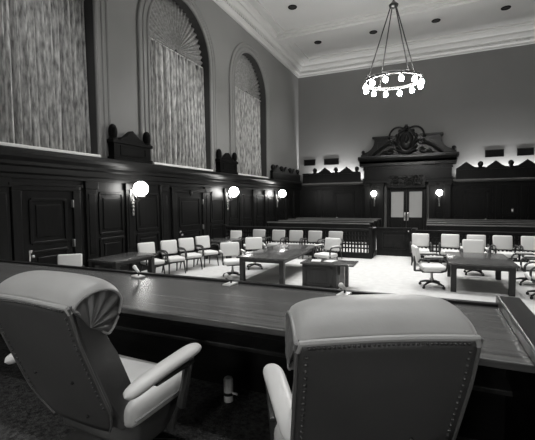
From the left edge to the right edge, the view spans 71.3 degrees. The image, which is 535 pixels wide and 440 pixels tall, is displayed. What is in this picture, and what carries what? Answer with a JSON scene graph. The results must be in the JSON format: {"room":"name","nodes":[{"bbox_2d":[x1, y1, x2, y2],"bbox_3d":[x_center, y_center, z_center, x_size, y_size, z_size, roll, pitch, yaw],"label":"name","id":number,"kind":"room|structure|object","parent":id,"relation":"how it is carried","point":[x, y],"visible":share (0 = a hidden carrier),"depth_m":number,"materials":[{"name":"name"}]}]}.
{"room":"courtroom","nodes":[
{"label":"courtroom","id":0,"kind":"room"},
{"bbox_2d":[92,0,298,170],"bbox_3d":[-3.331,-4.199,12.497,0.001,11.320,27.050,1,3,24],"label":"wall","id":1,"kind":"structure","parent":0,"point":[226,33],"depth_m":15.60,"materials":[{"name":"paint"}]},
{"bbox_2d":[8,182,82,264],"bbox_3d":[-4.926,0.436,8.488,0.156,2.520,1.770,1,3,24],"label":"door","id":2,"kind":"structure","parent":1,"relation":"in","point":[45,217],"depth_m":8.37,"materials":[{"name":"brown wood"}]},
{"bbox_2d":[0,0,111,157],"bbox_3d":[-5.492,-4.707,8.226,0.840,6.390,4.420,1,3,24],"label":"window","id":3,"kind":"structure","parent":1,"relation":"in","point":[95,14],"depth_m":9.84,"materials":[{"name":"paint"}]},
{"bbox_2d":[0,0,90,153],"bbox_3d":[-5.500,-3.679,8.289,0.304,4.030,3.462,1,3,24],"label":"curtain","id":4,"kind":"object","parent":3,"relation":"hanging from","point":[44,87],"visible":0.94,"depth_m":8.78,"materials":[{"name":"fabric"}]},
{"bbox_2d":[130,181,147,215],"bbox_3d":[-3.674,-0.608,10.672,0.570,0.981,0.410,1,3,24],"label":"wall lamp","id":5,"kind":"object","parent":1,"relation":"attached to","point":[140,188],"visible":1,"depth_m":10.54,"materials":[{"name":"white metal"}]},
{"bbox_2d":[0,145,301,270],"bbox_3d":[-3.109,-0.157,12.632,0.400,3.230,27.050,1,3,24],"label":"wainscoting","id":6,"kind":"structure","parent":1,"relation":"attached to","point":[109,227],"depth_m":10.69,"materials":[{"name":"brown wood"}]},
{"bbox_2d":[107,124,152,163],"bbox_3d":[-3.924,-2.151,10.726,0.260,0.970,1.560,1,3,24],"label":"carved block","id":7,"kind":"object","parent":6,"relation":"on","point":[128,147],"visible":0.95,"depth_m":10.55,"materials":[{"name":"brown wood"}]},
{"bbox_2d":[215,149,237,174],"bbox_3d":[-1.709,-2.442,15.796,0.260,0.970,1.560,1,3,24],"label":"carved block","id":8,"kind":"object","parent":6,"relation":"on","point":[225,163],"visible":0.98,"depth_m":15.57,"materials":[{"name":"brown wood"}]},
{"bbox_2d":[270,164,300,181],"bbox_3d":[1.160,-2.749,22.365,0.290,0.830,4.650,1,3,24],"label":"cresting","id":9,"kind":"object","parent":6,"relation":"on","point":[280,173],"visible":1,"depth_m":21.85,"materials":[{"name":"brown wood"}]},
{"bbox_2d":[137,0,216,171],"bbox_3d":[-3.273,-4.998,13.305,0.840,6.390,4.420,1,3,24],"label":"window","id":10,"kind":"structure","parent":1,"relation":"in","point":[192,10],"depth_m":13.78,"materials":[{"name":"paint"}]},
{"bbox_2d":[149,0,202,65],"bbox_3d":[-3.304,-6.856,13.212,0.121,1.740,3.470,1,3,24],"label":"drape","id":11,"kind":"object","parent":10,"relation":"attached to","point":[169,26],"visible":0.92,"depth_m":13.16,"materials":[{"name":"fabric"}]},
{"bbox_2d":[149,37,205,168],"bbox_3d":[-3.277,-3.970,13.366,0.289,4.030,3.461,1,3,24],"label":"curtain","id":12,"kind":"object","parent":10,"relation":"hanging from","point":[177,82],"visible":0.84,"depth_m":13.32,"materials":[{"name":"fabric"}]},
{"bbox_2d":[170,187,206,254],"bbox_3d":[-2.758,0.131,13.451,0.156,2.560,2.120,1,3,24],"label":"door","id":13,"kind":"structure","parent":1,"relation":"in","point":[188,205],"depth_m":13.33,"materials":[{"name":"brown wood"}]},
{"bbox_2d":[226,187,238,209],"bbox_3d":[-1.479,-0.896,15.696,0.570,0.981,0.410,1,3,24],"label":"wall lamp","id":14,"kind":"object","parent":1,"relation":"attached to","point":[233,191],"visible":1,"depth_m":15.55,"materials":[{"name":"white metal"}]},
{"bbox_2d":[229,42,270,178],"bbox_3d":[-1.054,-5.290,18.384,0.840,6.390,4.420,1,3,24],"label":"window","id":15,"kind":"structure","parent":1,"relation":"in","point":[243,48],"depth_m":19.14,"materials":[{"name":"paint"}]},
{"bbox_2d":[235,55,260,98],"bbox_3d":[-1.085,-7.148,18.291,0.121,1.740,3.470,1,3,24],"label":"drape","id":16,"kind":"object","parent":15,"relation":"attached to","point":[245,78],"visible":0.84,"depth_m":18.40,"materials":[{"name":"fabric"}]},
{"bbox_2d":[235,86,261,175],"bbox_3d":[-1.060,-4.262,18.446,0.293,4.030,3.460,1,3,24],"label":"curtain","id":17,"kind":"object","parent":15,"relation":"hanging from","point":[248,146],"visible":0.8,"depth_m":18.48,"materials":[{"name":"fabric"}]},
{"bbox_2d":[276,190,285,206],"bbox_3d":[0.751,-1.189,20.803,0.570,0.981,0.410,1,3,24],"label":"wall lamp","id":18,"kind":"object","parent":1,"relation":"attached to","point":[282,193],"visible":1,"depth_m":20.66,"materials":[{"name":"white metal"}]},
{"bbox_2d":[0,336,475,439],"bbox_3d":[-1.432,1.858,0.153,14.700,0.900,5.940,1,3,24],"label":"floor","id":19,"kind":"structure","parent":0,"point":[206,415],"depth_m":2.45,"materials":[{"name":"carpet"}]},
{"bbox_2d":[0,270,201,439],"bbox_3d":[-0.841,0.765,1.852,0.900,1.091,0.721,1,3,26],"label":"chair","id":20,"kind":"object","parent":19,"relation":"on","point":[55,326],"visible":1,"depth_m":1.61,"materials":[{"name":"grey leather"}]},
{"bbox_2d":[223,376,237,402],"bbox_3d":[-0.256,1.182,2.606,0.112,0.168,0.074,1,3,24],"label":"post","id":21,"kind":"object","parent":19,"relation":"on","point":[228,392],"visible":1,"depth_m":2.58,"materials":[{"name":"grey metal"}]},
{"bbox_2d":[263,294,483,439],"bbox_3d":[0.333,0.777,1.421,0.678,1.091,0.721,-1,3,-3],"label":"chair","id":22,"kind":"object","parent":19,"relation":"on","point":[365,366],"visible":1,"depth_m":1.10,"materials":[{"name":"grey leather"}]},
{"bbox_2d":[141,239,534,314],"bbox_3d":[4.098,1.481,12.823,14.700,0.200,21.710,1,3,24],"label":"floor","id":23,"kind":"structure","parent":0,"point":[381,273],"depth_m":10.13,"materials":[{"name":"carpet"}]},
{"bbox_2d":[58,254,84,266],"bbox_3d":[-4.358,1.247,8.170,0.612,0.934,0.650,-2,3,-18],"label":"armchair","id":24,"kind":"object","parent":23,"relation":"on","point":[63,259],"visible":0.16,"depth_m":8.37,"materials":[{"name":"white leather"}]},
{"bbox_2d":[87,252,157,272],"bbox_3d":[-3.552,1.272,9.285,0.900,0.740,1.420,1,3,24],"label":"table","id":25,"kind":"object","parent":23,"relation":"on","point":[130,258],"visible":0.63,"depth_m":9.09,"materials":[{"name":"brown wood"}]},
{"bbox_2d":[137,242,166,273],"bbox_3d":[-3.227,1.115,10.352,0.619,0.944,0.656,-4,4,-44],"label":"armchair","id":26,"kind":"object","parent":23,"relation":"on","point":[148,247],"visible":0.56,"depth_m":10.37,"materials":[{"name":"white leather"}]},
{"bbox_2d":[160,240,186,273],"bbox_3d":[-2.767,1.081,10.899,0.619,0.944,0.656,-3,4,-38],"label":"armchair","id":27,"kind":"object","parent":23,"relation":"on","point":[168,246],"visible":0.92,"depth_m":10.94,"materials":[{"name":"white leather"}]},
{"bbox_2d":[178,238,203,270],"bbox_3d":[-2.385,1.046,11.497,0.619,0.944,0.656,-3,4,-36],"label":"armchair","id":28,"kind":"object","parent":23,"relation":"on","point":[185,243],"visible":0.83,"depth_m":11.54,"materials":[{"name":"white leather"}]},
{"bbox_2d":[195,236,219,267],"bbox_3d":[-1.971,1.009,12.121,0.619,0.944,0.656,-3,4,-38],"label":"armchair","id":29,"kind":"object","parent":23,"relation":"on","point":[204,241],"visible":0.88,"depth_m":12.16,"materials":[{"name":"white leather"}]},
{"bbox_2d":[204,238,243,258],"bbox_3d":[-1.629,1.056,13.749,1.150,0.660,1.150,1,3,24],"label":"table","id":30,"kind":"object","parent":23,"relation":"on","point":[215,240],"visible":0.44,"depth_m":13.77,"materials":[{"name":"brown wood"}]},
{"bbox_2d":[219,242,245,278],"bbox_3d":[-0.976,1.104,10.217,0.670,0.928,0.676,-1,3,-16],"label":"swivel chair","id":31,"kind":"object","parent":23,"relation":"on","point":[229,249],"visible":0.82,"depth_m":10.36,"materials":[{"name":"white leather"}]},
{"bbox_2d":[225,230,242,238],"bbox_3d":[-1.321,0.884,14.792,0.587,0.895,0.622,0,3,14],"label":"armchair","id":32,"kind":"object","parent":23,"relation":"on","point":[233,233],"visible":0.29,"depth_m":14.97,"materials":[{"name":"white leather"}]},
{"bbox_2d":[243,237,265,269],"bbox_3d":[-0.403,1.027,11.555,0.670,0.928,0.676,-1,3,-6],"label":"swivel chair","id":33,"kind":"object","parent":23,"relation":"on","point":[253,243],"visible":0.72,"depth_m":11.75,"materials":[{"name":"white leather"}]},
{"bbox_2d":[247,229,265,251],"bbox_3d":[-0.424,0.865,14.275,0.638,0.973,0.676,1,3,22],"label":"armchair","id":34,"kind":"object","parent":23,"relation":"on","point":[256,232],"visible":0.33,"depth_m":14.45,"materials":[{"name":"grey leather"}]},
{"bbox_2d":[0,259,534,439],"bbox_3d":[-1.378,1.258,2.007,5.100,1.500,2.840,1,3,24],"label":"bench","id":35,"kind":"object","parent":23,"relation":"on","point":[239,328],"visible":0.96,"depth_m":2.43,"materials":[{"name":"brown wood"}]},
{"bbox_2d":[131,265,144,277],"bbox_3d":[-1.119,0.441,3.215,0.131,0.098,0.070,2,4,42],"label":"microphone","id":36,"kind":"object","parent":35,"relation":"on","point":[138,275],"visible":1,"depth_m":3.21,"materials":[{"name":"white plastic"}]},
{"bbox_2d":[222,273,237,286],"bbox_3d":[-0.290,0.451,2.878,0.070,0.098,0.131,1,3,29],"label":"microphone","id":37,"kind":"object","parent":35,"relation":"on","point":[226,275],"visible":1,"depth_m":2.85,"materials":[{"name":"white plastic"}]},
{"bbox_2d":[114,316,512,396],"bbox_3d":[-0.992,0.856,3.007,5.000,0.030,0.220,1,3,24],"label":"shelf","id":38,"kind":"object","parent":35,"relation":"attached to","point":[492,381],"depth_m":2.68,"materials":[{"name":"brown wood"}]},
{"bbox_2d":[336,282,351,295],"bbox_3d":[0.516,0.462,2.527,0.070,0.098,0.131,1,4,34],"label":"microphone","id":39,"kind":"object","parent":35,"relation":"on","point":[341,285],"visible":0.88,"depth_m":2.50,"materials":[{"name":"white metal"}]},
{"bbox_2d":[265,230,285,246],"bbox_3d":[0.321,0.875,13.950,0.638,0.973,0.676,1,3,24],"label":"armchair","id":40,"kind":"object","parent":23,"relation":"on","point":[277,235],"visible":0.62,"depth_m":14.10,"materials":[{"name":"white leather"}]},
{"bbox_2d":[236,244,318,283],"bbox_3d":[0.409,1.198,10.709,1.340,0.660,3.000,1,3,24],"label":"table","id":41,"kind":"object","parent":23,"relation":"on","point":[280,254],"visible":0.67,"depth_m":9.72,"materials":[{"name":"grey wood"}]},
{"bbox_2d":[283,230,302,258],"bbox_3d":[0.977,0.884,13.664,0.638,0.973,0.676,1,3,20],"label":"armchair","id":42,"kind":"object","parent":23,"relation":"on","point":[294,235],"visible":0.48,"depth_m":13.85,"materials":[{"name":"white leather"}]},
{"bbox_2d":[223,225,372,258],"bbox_3d":[0.941,0.780,14.331,5.990,1.100,0.150,1,3,24],"label":"railing","id":43,"kind":"object","parent":23,"relation":"on","point":[368,255],"visible":0.58,"depth_m":13.65,"materials":[{"name":"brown wood"}]},
{"bbox_2d":[301,231,321,258],"bbox_3d":[1.617,0.893,13.385,0.638,0.973,0.676,1,3,27],"label":"armchair","id":44,"kind":"object","parent":23,"relation":"on","point":[313,236],"visible":0.64,"depth_m":13.53,"materials":[{"name":"white leather"}]},
{"bbox_2d":[267,222,370,241],"bbox_3d":[2.415,0.607,18.256,5.050,1.000,0.620,1,3,24],"label":"pew","id":45,"kind":"object","parent":23,"relation":"on","point":[269,224],"visible":0.5,"depth_m":17.83,"materials":[{"name":"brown wood"}]},
{"bbox_2d":[312,238,340,258],"bbox_3d":[1.797,1.025,11.200,0.670,0.928,0.676,2,4,44],"label":"swivel chair","id":46,"kind":"object","parent":23,"relation":"on","point":[331,244],"visible":0.74,"depth_m":11.20,"materials":[{"name":"white leather"}]},
{"bbox_2d":[278,220,374,226],"bbox_3d":[3.015,0.528,19.629,5.050,1.000,0.620,1,3,24],"label":"pew","id":47,"kind":"object","parent":23,"relation":"on","point":[372,223],"visible":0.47,"depth_m":19.13,"materials":[{"name":"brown wood"}]},
{"bbox_2d":[300,258,358,288],"bbox_3d":[1.484,1.303,8.923,1.260,0.620,0.660,1,3,24],"label":"desk","id":48,"kind":"object","parent":23,"relation":"on","point":[323,274],"visible":0.88,"depth_m":8.72,"materials":[{"name":"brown wood"}]},
{"bbox_2d":[321,231,343,259],"bbox_3d":[2.298,0.902,13.088,0.638,0.973,0.676,1,4,30],"label":"armchair","id":49,"kind":"object","parent":23,"relation":"on","point":[332,234],"visible":0.38,"depth_m":13.21,"materials":[{"name":"white leather"}]},
{"bbox_2d":[288,219,378,238],"bbox_3d":[3.614,0.449,21.001,5.050,1.000,0.620,1,3,24],"label":"pew","id":50,"kind":"object","parent":23,"relation":"on","point":[375,221],"visible":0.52,"depth_m":20.49,"materials":[{"name":"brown wood"}]},
{"bbox_2d":[296,218,381,226],"bbox_3d":[4.214,0.371,22.374,5.050,1.000,0.620,1,3,24],"label":"pew","id":51,"kind":"object","parent":23,"relation":"on","point":[379,219],"visible":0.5,"depth_m":21.59,"materials":[{"name":"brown wood"}]},
{"bbox_2d":[372,227,376,257],"bbox_3d":[3.857,0.812,13.677,0.180,1.050,0.970,1,3,24],"label":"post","id":52,"kind":"structure","parent":23,"relation":"on","point":[374,251],"depth_m":13.64,"materials":[{"name":"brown wood"}]},
{"bbox_2d":[377,227,411,256],"bbox_3d":[4.649,0.801,13.714,1.240,1.046,0.158,1,3,24],"label":"gate","id":53,"kind":"object","parent":52,"relation":"attached to","point":[391,241],"visible":0.94,"depth_m":13.71,"materials":[{"name":"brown wood"}]},
{"bbox_2d":[410,233,431,265],"bbox_3d":[4.890,0.939,11.925,0.638,0.973,0.676,1,3,22],"label":"armchair","id":54,"kind":"object","parent":23,"relation":"on","point":[418,239],"visible":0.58,"depth_m":12.08,"materials":[{"name":"white leather"}]},
{"bbox_2d":[411,244,448,289],"bbox_3d":[3.828,1.102,8.865,0.717,0.984,0.710,0,3,12],"label":"swivel chair","id":55,"kind":"object","parent":23,"relation":"on","point":[431,268],"visible":1,"depth_m":8.70,"materials":[{"name":"white leather"}]},
{"bbox_2d":[438,234,461,263],"bbox_3d":[5.665,0.950,11.587,0.638,0.973,0.676,1,3,27],"label":"armchair","id":56,"kind":"object","parent":23,"relation":"on","point":[447,240],"visible":0.66,"depth_m":11.73,"materials":[{"name":"white leather"}]},
{"bbox_2d":[412,228,534,262],"bbox_3d":[7.701,0.872,11.384,6.160,1.100,0.150,1,3,24],"label":"railing","id":57,"kind":"object","parent":23,"relation":"on","point":[487,233],"visible":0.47,"depth_m":11.91,"materials":[{"name":"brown wood"}]},
{"bbox_2d":[460,239,488,275],"bbox_3d":[5.714,1.034,10.335,0.670,0.928,0.676,1,3,24],"label":"swivel chair","id":58,"kind":"object","parent":23,"relation":"on","point":[468,245],"visible":0.61,"depth_m":10.50,"materials":[{"name":"white leather"}]},
{"bbox_2d":[467,235,490,252],"bbox_3d":[6.340,0.959,11.293,0.638,0.973,0.676,1,3,24],"label":"armchair","id":59,"kind":"object","parent":23,"relation":"on","point":[472,237],"visible":0.29,"depth_m":11.45,"materials":[{"name":"white leather"}]},
{"bbox_2d":[426,224,534,247],"bbox_3d":[9.518,0.704,15.159,5.650,1.000,0.620,1,3,24],"label":"pew","id":60,"kind":"object","parent":23,"relation":"on","point":[447,227],"visible":0.49,"depth_m":15.20,"materials":[{"name":"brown wood"}]},
{"bbox_2d":[427,222,534,225],"bbox_3d":[10.118,0.625,16.531,5.650,1.000,0.620,1,3,24],"label":"pew","id":61,"kind":"object","parent":23,"relation":"on","point":[454,223],"visible":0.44,"depth_m":16.46,"materials":[{"name":"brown wood"}]},
{"bbox_2d":[427,220,534,223],"bbox_3d":[10.718,0.546,17.904,5.650,1.000,0.620,1,3,24],"label":"pew","id":62,"kind":"object","parent":23,"relation":"on","point":[427,220],"visible":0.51,"depth_m":17.77,"materials":[{"name":"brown wood"}]},
{"bbox_2d":[427,219,534,221],"bbox_3d":[11.317,0.468,19.277,5.650,1.000,0.620,1,3,24],"label":"pew","id":63,"kind":"object","parent":23,"relation":"on","point":[427,219],"visible":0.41,"depth_m":19.23,"materials":[{"name":"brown wood"}]},
{"bbox_2d":[445,251,519,296],"bbox_3d":[5.066,1.245,9.005,1.360,0.660,2.000,1,3,24],"label":"table","id":64,"kind":"object","parent":23,"relation":"on","point":[495,262],"visible":1,"depth_m":8.37,"materials":[{"name":"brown wood"}]},
{"bbox_2d":[491,235,520,270],"bbox_3d":[6.996,0.968,11.007,0.638,0.973,0.676,1,3,20],"label":"armchair","id":65,"kind":"object","parent":23,"relation":"on","point":[499,241],"visible":0.72,"depth_m":11.16,"materials":[{"name":"white leather"}]},
{"bbox_2d":[511,252,534,285],"bbox_3d":[6.377,1.096,9.035,0.676,0.928,0.670,0,3,16],"label":"swivel chair","id":66,"kind":"object","parent":23,"relation":"on","point":[521,264],"visible":0.65,"depth_m":8.95,"materials":[{"name":"white leather"}]},
{"bbox_2d":[519,236,534,271],"bbox_3d":[7.635,0.977,10.728,0.638,0.973,0.676,1,3,26],"label":"armchair","id":67,"kind":"object","parent":23,"relation":"on","point":[527,242],"visible":0.67,"depth_m":10.93,"materials":[{"name":"white leather"}]},
{"bbox_2d":[524,260,534,298],"bbox_3d":[5.785,1.170,7.755,0.676,0.928,0.670,1,3,26],"label":"swivel chair","id":68,"kind":"object","parent":23,"relation":"on","point":[530,275],"visible":1,"depth_m":7.79,"materials":[{"name":"white leather"}]},
{"bbox_2d":[248,0,534,60],"bbox_3d":[2.805,-9.466,9.514,14.700,0.200,27.650,1,3,24],"label":"ceiling","id":69,"kind":"structure","parent":0,"point":[307,12],"depth_m":18.40,"materials":[{"name":"grey paint"}]},
{"bbox_2d":[288,5,296,9],"bbox_3d":[1.144,-9.743,17.081,0.420,0.052,0.420,1,3,24],"label":"recessed light","id":70,"kind":"object","parent":69,"relation":"in","point":[291,7],"visible":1,"depth_m":17.11,"materials":[{"name":"black metal"}]},
{"bbox_2d":[363,0,423,96],"bbox_3d":[4.246,-6.991,12.572,1.976,5.097,1.972,1,3,24],"label":"chandelier","id":71,"kind":"object","parent":69,"relation":"hanging from","point":[393,5],"visible":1,"depth_m":12.51,"materials":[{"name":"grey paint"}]},
{"bbox_2d":[399,72,403,80],"bbox_3d":[4.224,-4.530,11.783,0.160,0.267,0.156,1,3,24],"label":"bulb","id":72,"kind":"object","parent":71,"relation":"attached to","point":[401,77],"depth_m":11.75,"materials":[{"name":"white glass"}]},
{"bbox_2d":[412,73,416,81],"bbox_3d":[4.689,-4.540,11.883,0.160,0.267,0.156,1,3,24],"label":"bulb","id":73,"kind":"object","parent":71,"relation":"attached to","point":[414,79],"depth_m":11.84,"materials":[{"name":"white glass"}]},
{"bbox_2d":[419,76,423,84],"bbox_3d":[5.042,-4.560,12.202,0.160,0.267,0.156,1,3,24],"label":"bulb","id":74,"kind":"object","parent":71,"relation":"attached to","point":[421,82],"depth_m":12.16,"materials":[{"name":"white glass"}]},
{"bbox_2d":[253,0,534,61],"bbox_3d":[2.945,-9.215,9.467,13.000,0.300,25.850,1,3,24],"label":"trim","id":75,"kind":"structure","parent":69,"relation":"attached to","point":[433,8],"depth_m":18.18,"materials":[{"name":"grey paint"}]},
{"bbox_2d":[431,18,440,22],"bbox_3d":[8.359,-9.889,18.510,0.420,0.052,0.420,1,3,24],"label":"recessed light","id":76,"kind":"object","parent":69,"relation":"in","point":[437,19],"visible":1,"depth_m":18.49,"materials":[{"name":"black metal"}]},
{"bbox_2d":[501,5,510,10],"bbox_3d":[11.072,-9.851,17.327,0.420,0.052,0.420,1,3,24],"label":"recessed light","id":77,"kind":"object","parent":69,"relation":"in","point":[507,7],"visible":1,"depth_m":17.29,"materials":[{"name":"black metal"}]},
{"bbox_2d":[298,44,534,226],"bbox_3d":[8.322,-4.833,22.313,14.700,11.320,0.300,1,3,24],"label":"wall","id":78,"kind":"structure","parent":0,"point":[481,101],"depth_m":21.49,"materials":[{"name":"paint"}]},
{"bbox_2d":[304,159,315,165],"bbox_3d":[2.786,-3.781,24.612,0.780,0.400,0.030,1,3,24],"label":"air vent","id":79,"kind":"object","parent":78,"relation":"in","point":[312,162],"visible":1,"depth_m":24.60,"materials":[{"name":"black metal"}]},
{"bbox_2d":[324,158,338,164],"bbox_3d":[4.115,-3.763,24.032,0.960,0.400,0.030,1,3,24],"label":"air vent","id":80,"kind":"object","parent":78,"relation":"in","point":[332,161],"visible":1,"depth_m":24.02,"materials":[{"name":"black metal"}]},
{"bbox_2d":[334,191,353,217],"bbox_3d":[4.826,-0.504,23.638,1.280,2.600,0.185,1,3,24],"label":"door","id":81,"kind":"structure","parent":78,"relation":"in","point":[343,201],"depth_m":23.65,"materials":[{"name":"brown wood"}]},
{"bbox_2d":[213,0,534,77],"bbox_3d":[2.947,-8.965,9.480,13.800,0.800,27.050,1,3,24],"label":"trim","id":82,"kind":"structure","parent":78,"relation":"attached to","point":[244,7],"depth_m":20.68,"materials":[{"name":"grey paint"}]},
{"bbox_2d":[358,124,458,226],"bbox_3d":[8.128,-2.335,21.895,5.500,6.380,0.860,1,3,24],"label":"portal","id":83,"kind":"object","parent":78,"relation":"attached to","point":[407,160],"visible":0.96,"depth_m":21.54,"materials":[{"name":"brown wood"}]},
{"bbox_2d":[371,185,376,205],"bbox_3d":[6.365,-1.461,22.334,0.330,1.314,0.470,1,3,24],"label":"wall lamp","id":84,"kind":"object","parent":83,"relation":"attached to","point":[373,193],"visible":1,"depth_m":22.20,"materials":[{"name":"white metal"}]},
{"bbox_2d":[387,187,426,229],"bbox_3d":[8.276,-0.537,22.241,2.200,2.750,0.320,1,3,24],"label":"door","id":85,"kind":"structure","parent":83,"relation":"attached to","point":[399,215],"depth_m":22.15,"materials":[{"name":"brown wood"}]},
{"bbox_2d":[436,183,442,205],"bbox_3d":[9.628,-1.417,20.912,0.330,1.314,0.470,1,3,24],"label":"wall lamp","id":86,"kind":"object","parent":83,"relation":"attached to","point":[439,192],"visible":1,"depth_m":20.80,"materials":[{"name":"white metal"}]},
{"bbox_2d":[300,180,534,219],"bbox_3d":[8.401,-0.704,22.248,13.800,3.080,0.190,1,3,24],"label":"trim","id":87,"kind":"structure","parent":78,"relation":"attached to","point":[505,196],"depth_m":21.02,"materials":[{"name":"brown wood"}]},
{"bbox_2d":[302,177,534,185],"bbox_3d":[8.325,-2.239,22.024,13.800,0.170,0.500,1,3,24],"label":"trim","id":88,"kind":"structure","parent":78,"relation":"attached to","point":[514,178],"depth_m":20.57,"materials":[{"name":"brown wood"}]},
{"bbox_2d":[303,166,360,182],"bbox_3d":[4.041,-2.860,23.728,3.730,0.970,0.283,1,3,24],"label":"cresting","id":89,"kind":"object","parent":88,"relation":"on","point":[346,175],"visible":1,"depth_m":23.59,"materials":[{"name":"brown wood"}]},
{"bbox_2d":[456,159,534,178],"bbox_3d":[12.575,-2.733,20.008,4.410,0.950,0.283,1,3,24],"label":"cresting","id":90,"kind":"object","parent":88,"relation":"on","point":[526,168],"visible":1,"depth_m":20.05,"materials":[{"name":"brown wood"}]},
{"bbox_2d":[464,189,489,219],"bbox_3d":[11.600,-0.411,20.685,1.280,2.600,0.185,1,3,24],"label":"door","id":91,"kind":"structure","parent":78,"relation":"in","point":[476,201],"depth_m":20.70,"materials":[{"name":"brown wood"}]},
{"bbox_2d":[485,149,503,156],"bbox_3d":[12.415,-3.649,20.413,0.890,0.400,0.030,1,3,24],"label":"air vent","id":92,"kind":"object","parent":78,"relation":"in","point":[498,152],"visible":1,"depth_m":20.41,"materials":[{"name":"black metal"}]},
{"bbox_2d":[517,147,533,155],"bbox_3d":[13.721,-3.631,19.844,0.760,0.400,0.030,1,3,24],"label":"air vent","id":93,"kind":"object","parent":78,"relation":"in","point":[520,151],"visible":1,"depth_m":19.85,"materials":[{"name":"black metal"}]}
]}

